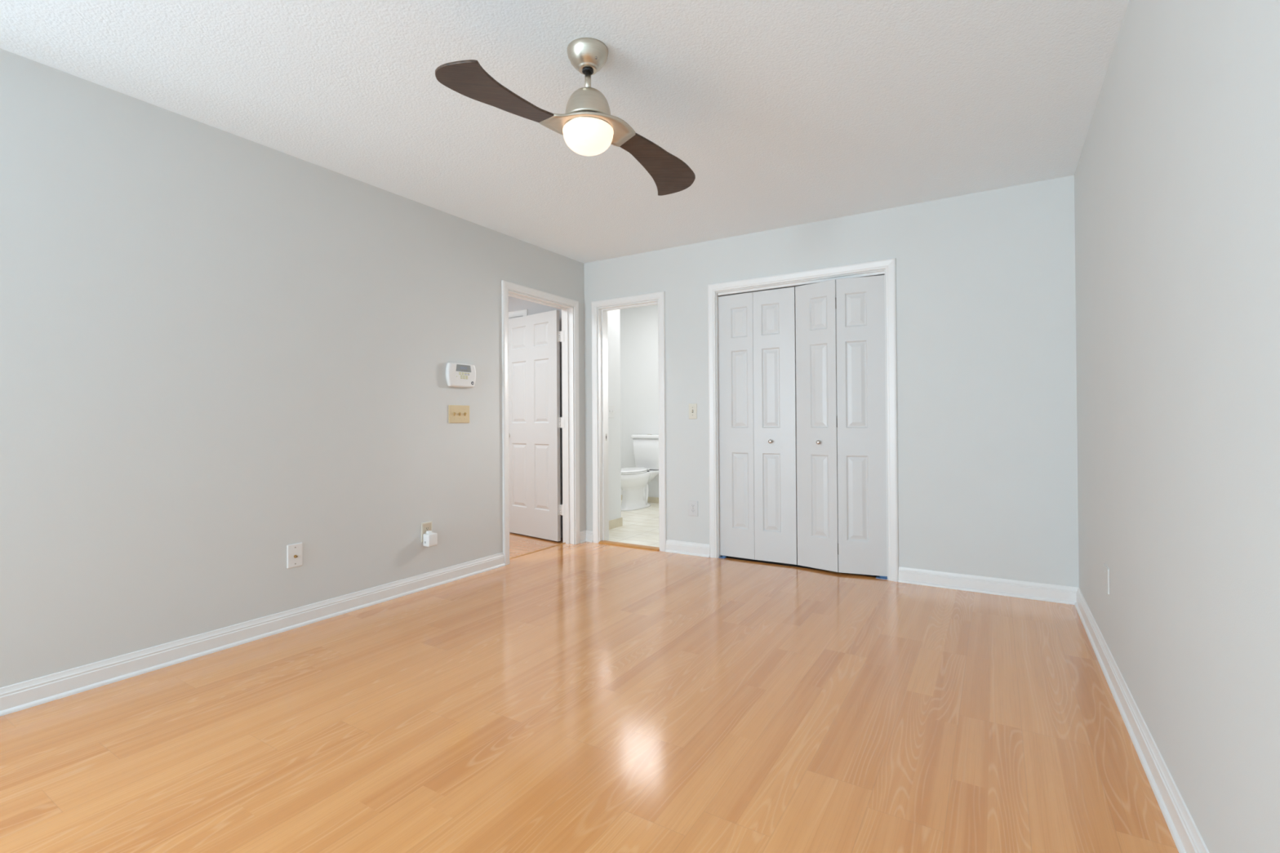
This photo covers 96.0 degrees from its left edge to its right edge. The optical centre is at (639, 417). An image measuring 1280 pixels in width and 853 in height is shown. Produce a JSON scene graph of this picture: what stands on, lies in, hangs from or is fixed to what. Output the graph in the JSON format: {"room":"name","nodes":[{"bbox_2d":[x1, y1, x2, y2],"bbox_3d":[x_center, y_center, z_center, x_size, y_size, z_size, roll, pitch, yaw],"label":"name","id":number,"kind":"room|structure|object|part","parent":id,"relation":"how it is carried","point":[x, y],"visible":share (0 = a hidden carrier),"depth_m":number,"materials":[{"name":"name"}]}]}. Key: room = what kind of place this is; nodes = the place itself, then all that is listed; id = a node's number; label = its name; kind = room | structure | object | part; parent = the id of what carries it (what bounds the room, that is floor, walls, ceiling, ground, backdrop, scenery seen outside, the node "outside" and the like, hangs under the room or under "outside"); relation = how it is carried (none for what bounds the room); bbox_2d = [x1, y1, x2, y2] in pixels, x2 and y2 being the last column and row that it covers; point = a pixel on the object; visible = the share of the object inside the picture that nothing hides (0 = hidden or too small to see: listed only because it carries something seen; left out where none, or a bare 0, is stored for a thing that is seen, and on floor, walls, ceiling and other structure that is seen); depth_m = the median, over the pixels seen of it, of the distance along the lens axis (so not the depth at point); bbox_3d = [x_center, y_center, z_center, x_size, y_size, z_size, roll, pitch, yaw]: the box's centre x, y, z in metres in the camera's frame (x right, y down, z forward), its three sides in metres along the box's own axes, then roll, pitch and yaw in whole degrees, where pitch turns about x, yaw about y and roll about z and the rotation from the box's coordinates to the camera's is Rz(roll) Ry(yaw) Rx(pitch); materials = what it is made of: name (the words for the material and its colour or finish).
{"room":"empty bedroom","nodes":[
{"label":"empty bedroom","id":0,"kind":"room"},
{"bbox_2d":[0,48,585,688],"bbox_3d":[-3.694,-0.174,0.034,0.120,2.620,12.000,-1,0,32],"label":"wall","id":1,"kind":"structure","parent":0,"point":[221,352],"depth_m":2.68,"materials":[{"name":"grey paint"}]},
{"bbox_2d":[0,530,586,716],"bbox_3d":[-3.625,1.027,-0.012,0.024,0.096,12.000,-1,0,32],"label":"baseboard","id":2,"kind":"structure","parent":1,"relation":"attached to","point":[28,694],"depth_m":2.66,"materials":[{"name":"white paint"}]},
{"bbox_2d":[287,542,302,568],"bbox_3d":[-1.780,0.713,2.982,0.021,0.120,0.076,-1,0,32],"label":"cable wall plate","id":3,"kind":"object","parent":1,"relation":"attached to","point":[295,551],"visible":1,"depth_m":2.98,"materials":[{"name":"white plastic"}]},
{"bbox_2d":[421,521,431,542],"bbox_3d":[-1.358,0.727,3.676,0.008,0.122,0.080,-1,0,32],"label":"wall outlet","id":4,"kind":"object","parent":1,"relation":"attached to","point":[425,526],"visible":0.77,"depth_m":3.66,"materials":[{"name":"beige plastic"}]},
{"bbox_3d":[-1.357,0.727,3.675,0.002,0.106,0.064,-1,0,32],"label":"plate","id":5,"kind":"part","parent":4,"relation":"part of","materials":[{"name":"beige plastic"}]},
{"bbox_2d":[422,530,437,546],"bbox_3d":[-1.330,0.765,3.657,0.057,0.094,0.071,-1,0,32],"label":"plug","id":6,"kind":"object","parent":4,"relation":"attached to","point":[429,538],"visible":1,"depth_m":3.63,"materials":[{"name":"white plastic"}]},
{"bbox_2d":[448,404,469,422],"bbox_3d":[-1.220,-0.025,3.905,0.018,0.120,0.176,-1,0,32],"label":"light switch","id":7,"kind":"object","parent":1,"relation":"attached to","point":[456,413],"visible":1,"depth_m":3.90,"materials":[{"name":"beige plastic"}]},
{"bbox_2d":[445,362,475,387],"bbox_3d":[-1.210,-0.288,3.907,0.036,0.164,0.244,-1,0,32],"label":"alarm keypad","id":8,"kind":"object","parent":1,"relation":"attached to","point":[457,375],"visible":1,"depth_m":3.88,"materials":[{"name":"white plastic"}]},
{"bbox_3d":[-1.195,-0.335,3.905,0.004,0.046,0.131,-1,0,32],"label":"screen frame","id":9,"kind":"part","parent":8,"relation":"part of","materials":[{"name":"grey plastic"}]},
{"bbox_2d":[501,280,579,565],"bbox_3d":[-0.822,0.036,4.665,0.142,2.104,0.908,-1,0,32],"label":"door frame","id":10,"kind":"structure","parent":1,"relation":"attached to","point":[570,355],"depth_m":4.97,"materials":[{"name":"white paint"}]},
{"bbox_2d":[0,0,1128,263],"bbox_3d":[-2.167,-1.434,-0.906,3.488,0.132,12.000,-1,0,32],"label":"ceiling","id":11,"kind":"structure","parent":0,"point":[783,113],"depth_m":2.42,"materials":[{"name":"white paint"}]},
{"bbox_2d":[435,37,695,195],"bbox_3d":[-0.195,-1.189,2.167,0.239,0.384,1.209,-1,-1,41],"label":"ceiling fan","id":12,"kind":"object","parent":11,"relation":"hanging from","point":[588,127],"visible":1,"depth_m":2.11,"materials":[{"name":"brown wood"}]},
{"bbox_3d":[-0.457,-1.061,1.900,0.216,0.068,0.465,-1,0,32],"label":"blade","id":13,"kind":"part","parent":12,"relation":"part of","materials":[{"name":"brown wood"}]},
{"bbox_3d":[-0.194,-1.040,2.166,0.191,0.085,0.191,-1,0,32],"label":"lamp shade","id":14,"kind":"part","parent":12,"relation":"part of","materials":[{"name":"white glass"}]},
{"bbox_3d":[0.068,-1.061,2.433,0.216,0.068,0.465,-1,0,32],"label":"blade","id":15,"kind":"part","parent":12,"relation":"part of","materials":[{"name":"brown wood"}]},
{"bbox_2d":[0,500,1178,852],"bbox_3d":[-0.378,1.108,3.659,5.288,0.060,7.060,-1,0,32],"label":"floor","id":16,"kind":"structure","parent":0,"point":[585,697],"depth_m":1.97,"materials":[{"name":"brown wood"}]},
{"bbox_2d":[509,542,565,559],"bbox_3d":[-0.854,1.086,4.682,0.026,0.005,0.772,-1,0,32],"label":"threshold","id":17,"kind":"object","parent":16,"relation":"on","point":[562,543],"visible":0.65,"depth_m":4.68,"materials":[{"name":"brown wood"}]},
{"bbox_2d":[598,540,659,551],"bbox_3d":[-0.084,1.078,4.879,0.597,0.013,0.080,-1,0,32],"label":"threshold","id":18,"kind":"object","parent":16,"relation":"on","point":[651,548],"visible":0.87,"depth_m":4.86,"materials":[{"name":"brown wood"}]},
{"bbox_2d":[621,434,658,511],"bbox_3d":[-0.054,0.654,7.075,0.456,0.890,0.893,-1,0,32],"label":"toilet","id":19,"kind":"object","parent":16,"relation":"on","point":[634,481],"visible":0.83,"depth_m":7.06,"materials":[{"name":"white ceramic"}]},
{"bbox_3d":[-0.138,0.651,6.938,0.378,0.014,0.571,-1,0,32],"label":"seat","id":20,"kind":"part","parent":19,"relation":"part of","materials":[{"name":"white plastic"}]},
{"bbox_3d":[-0.136,0.629,6.942,0.376,0.022,0.577,-1,0,32],"label":"lid","id":21,"kind":"part","parent":19,"relation":"part of","materials":[{"name":"white plastic"}]},
{"bbox_3d":[0.122,0.240,7.366,0.456,0.046,0.216,-1,0,32],"label":"tank lid","id":22,"kind":"part","parent":19,"relation":"part of","materials":[{"name":"white ceramic"}]},
{"bbox_3d":[0.125,0.459,7.368,0.424,0.387,0.193,-1,0,32],"label":"tank","id":23,"kind":"part","parent":19,"relation":"part of","materials":[{"name":"white ceramic"}]},
{"bbox_2d":[607,309,621,520],"bbox_3d":[-0.414,-0.229,5.580,0.110,2.760,0.645,-1,0,32],"label":"wall","id":24,"kind":"structure","parent":0,"point":[613,316],"depth_m":5.73,"materials":[{"name":"white paint"}]},
{"bbox_2d":[608,404,614,417],"bbox_3d":[-0.283,-0.062,5.668,0.017,0.125,0.116,-1,0,32],"label":"light switch","id":25,"kind":"object","parent":24,"relation":"attached to","point":[611,407],"visible":0.77,"depth_m":5.67,"materials":[{"name":"white plastic"}]},
{"bbox_2d":[608,517,622,529],"bbox_3d":[-0.394,1.048,5.582,0.120,0.085,0.635,-1,0,32],"label":"baseboard","id":26,"kind":"structure","parent":24,"relation":"attached to","point":[617,522],"depth_m":5.72,"materials":[{"name":"beige tile"}]},
{"bbox_2d":[619,304,658,497],"bbox_3d":[0.522,-0.224,7.314,3.200,2.760,0.100,-1,0,32],"label":"wall","id":27,"kind":"structure","parent":0,"point":[639,409],"depth_m":7.59,"materials":[{"name":"white paint"}]},
{"bbox_2d":[621,494,658,502],"bbox_3d":[0.501,1.060,7.258,3.000,0.072,0.012,-1,0,32],"label":"baseboard","id":28,"kind":"structure","parent":27,"relation":"attached to","point":[651,500],"depth_m":7.46,"materials":[{"name":"beige tile"}]},
{"bbox_2d":[508,175,1079,587],"bbox_3d":[0.303,-0.169,4.687,5.188,2.620,0.120,-1,0,32],"label":"wall","id":29,"kind":"structure","parent":0,"point":[987,430],"depth_m":3.60,"materials":[{"name":"grey paint"}]},
{"bbox_2d":[508,309,528,317],"bbox_3d":[-1.435,0.037,5.680,0.887,2.122,0.018,-1,0,32],"label":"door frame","id":30,"kind":"structure","parent":29,"relation":"attached to","point":[525,312],"depth_m":5.51,"materials":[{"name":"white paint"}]},
{"bbox_2d":[508,310,564,541],"bbox_3d":[-0.964,0.071,5.291,0.819,2.020,0.152,-1,0,35],"label":"door","id":31,"kind":"structure","parent":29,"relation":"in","point":[536,509],"depth_m":5.22,"materials":[{"name":"white paint"}]},
{"bbox_2d":[591,291,666,551],"bbox_3d":[-0.070,0.031,4.919,0.732,2.108,0.158,-1,0,32],"label":"door frame","id":32,"kind":"structure","parent":29,"relation":"attached to","point":[599,315],"depth_m":5.03,"materials":[{"name":"white paint"}]},
{"bbox_2d":[688,403,697,418],"bbox_3d":[0.413,-0.051,4.539,0.069,0.120,0.017,-1,0,32],"label":"light switch","id":33,"kind":"object","parent":29,"relation":"attached to","point":[692,407],"visible":1,"depth_m":4.54,"materials":[{"name":"beige plastic"}]},
{"bbox_2d":[688,500,697,516],"bbox_3d":[0.419,0.714,4.538,0.078,0.120,0.008,-1,0,32],"label":"wall outlet","id":34,"kind":"object","parent":29,"relation":"attached to","point":[693,505],"visible":1,"depth_m":4.54,"materials":[{"name":"grey plastic"}]},
{"bbox_2d":[718,287,797,564],"bbox_3d":[0.864,0.059,4.301,0.595,1.998,0.067,-1,0,32],"label":"door","id":35,"kind":"structure","parent":29,"relation":"in","point":[757,425],"depth_m":4.29,"materials":[{"name":"white paint"}]},
{"bbox_2d":[707,257,898,582],"bbox_3d":[1.135,0.017,4.162,1.344,2.110,0.138,-1,0,32],"label":"door frame","id":36,"kind":"structure","parent":29,"relation":"attached to","point":[889,264],"depth_m":4.00,"materials":[{"name":"white paint"}]},
{"bbox_2d":[585,529,1078,604],"bbox_3d":[0.997,1.025,4.172,3.488,0.096,0.024,-1,0,32],"label":"baseboard","id":37,"kind":"structure","parent":29,"relation":"attached to","point":[991,585],"depth_m":3.53,"materials":[{"name":"white paint"}]},
{"bbox_2d":[795,275,887,576],"bbox_3d":[1.367,0.054,3.965,0.600,1.998,0.100,-1,0,32],"label":"door","id":38,"kind":"structure","parent":29,"relation":"in","point":[840,323],"depth_m":3.92,"materials":[{"name":"white paint"}]},
{"bbox_2d":[1074,0,1279,852],"bbox_3d":[-0.446,-0.206,-1.574,0.120,2.620,12.920,-1,0,32],"label":"wall","id":39,"kind":"structure","parent":0,"point":[1177,174],"depth_m":1.35,"materials":[{"name":"grey paint"}]},
{"bbox_2d":[1102,563,1109,594],"bbox_3d":[1.964,0.677,2.431,0.006,0.105,0.120,-1,0,32],"label":"blank wall plate","id":40,"kind":"object","parent":39,"relation":"attached to","point":[1106,573],"visible":1,"depth_m":2.41,"materials":[{"name":"grey paint"}]},
{"bbox_2d":[1074,587,1208,852],"bbox_3d":[-0.678,0.996,-1.833,0.024,0.096,12.000,-1,0,32],"label":"baseboard","id":41,"kind":"structure","parent":39,"relation":"attached to","point":[1185,834],"depth_m":1.74,"materials":[{"name":"white paint"}]}
]}

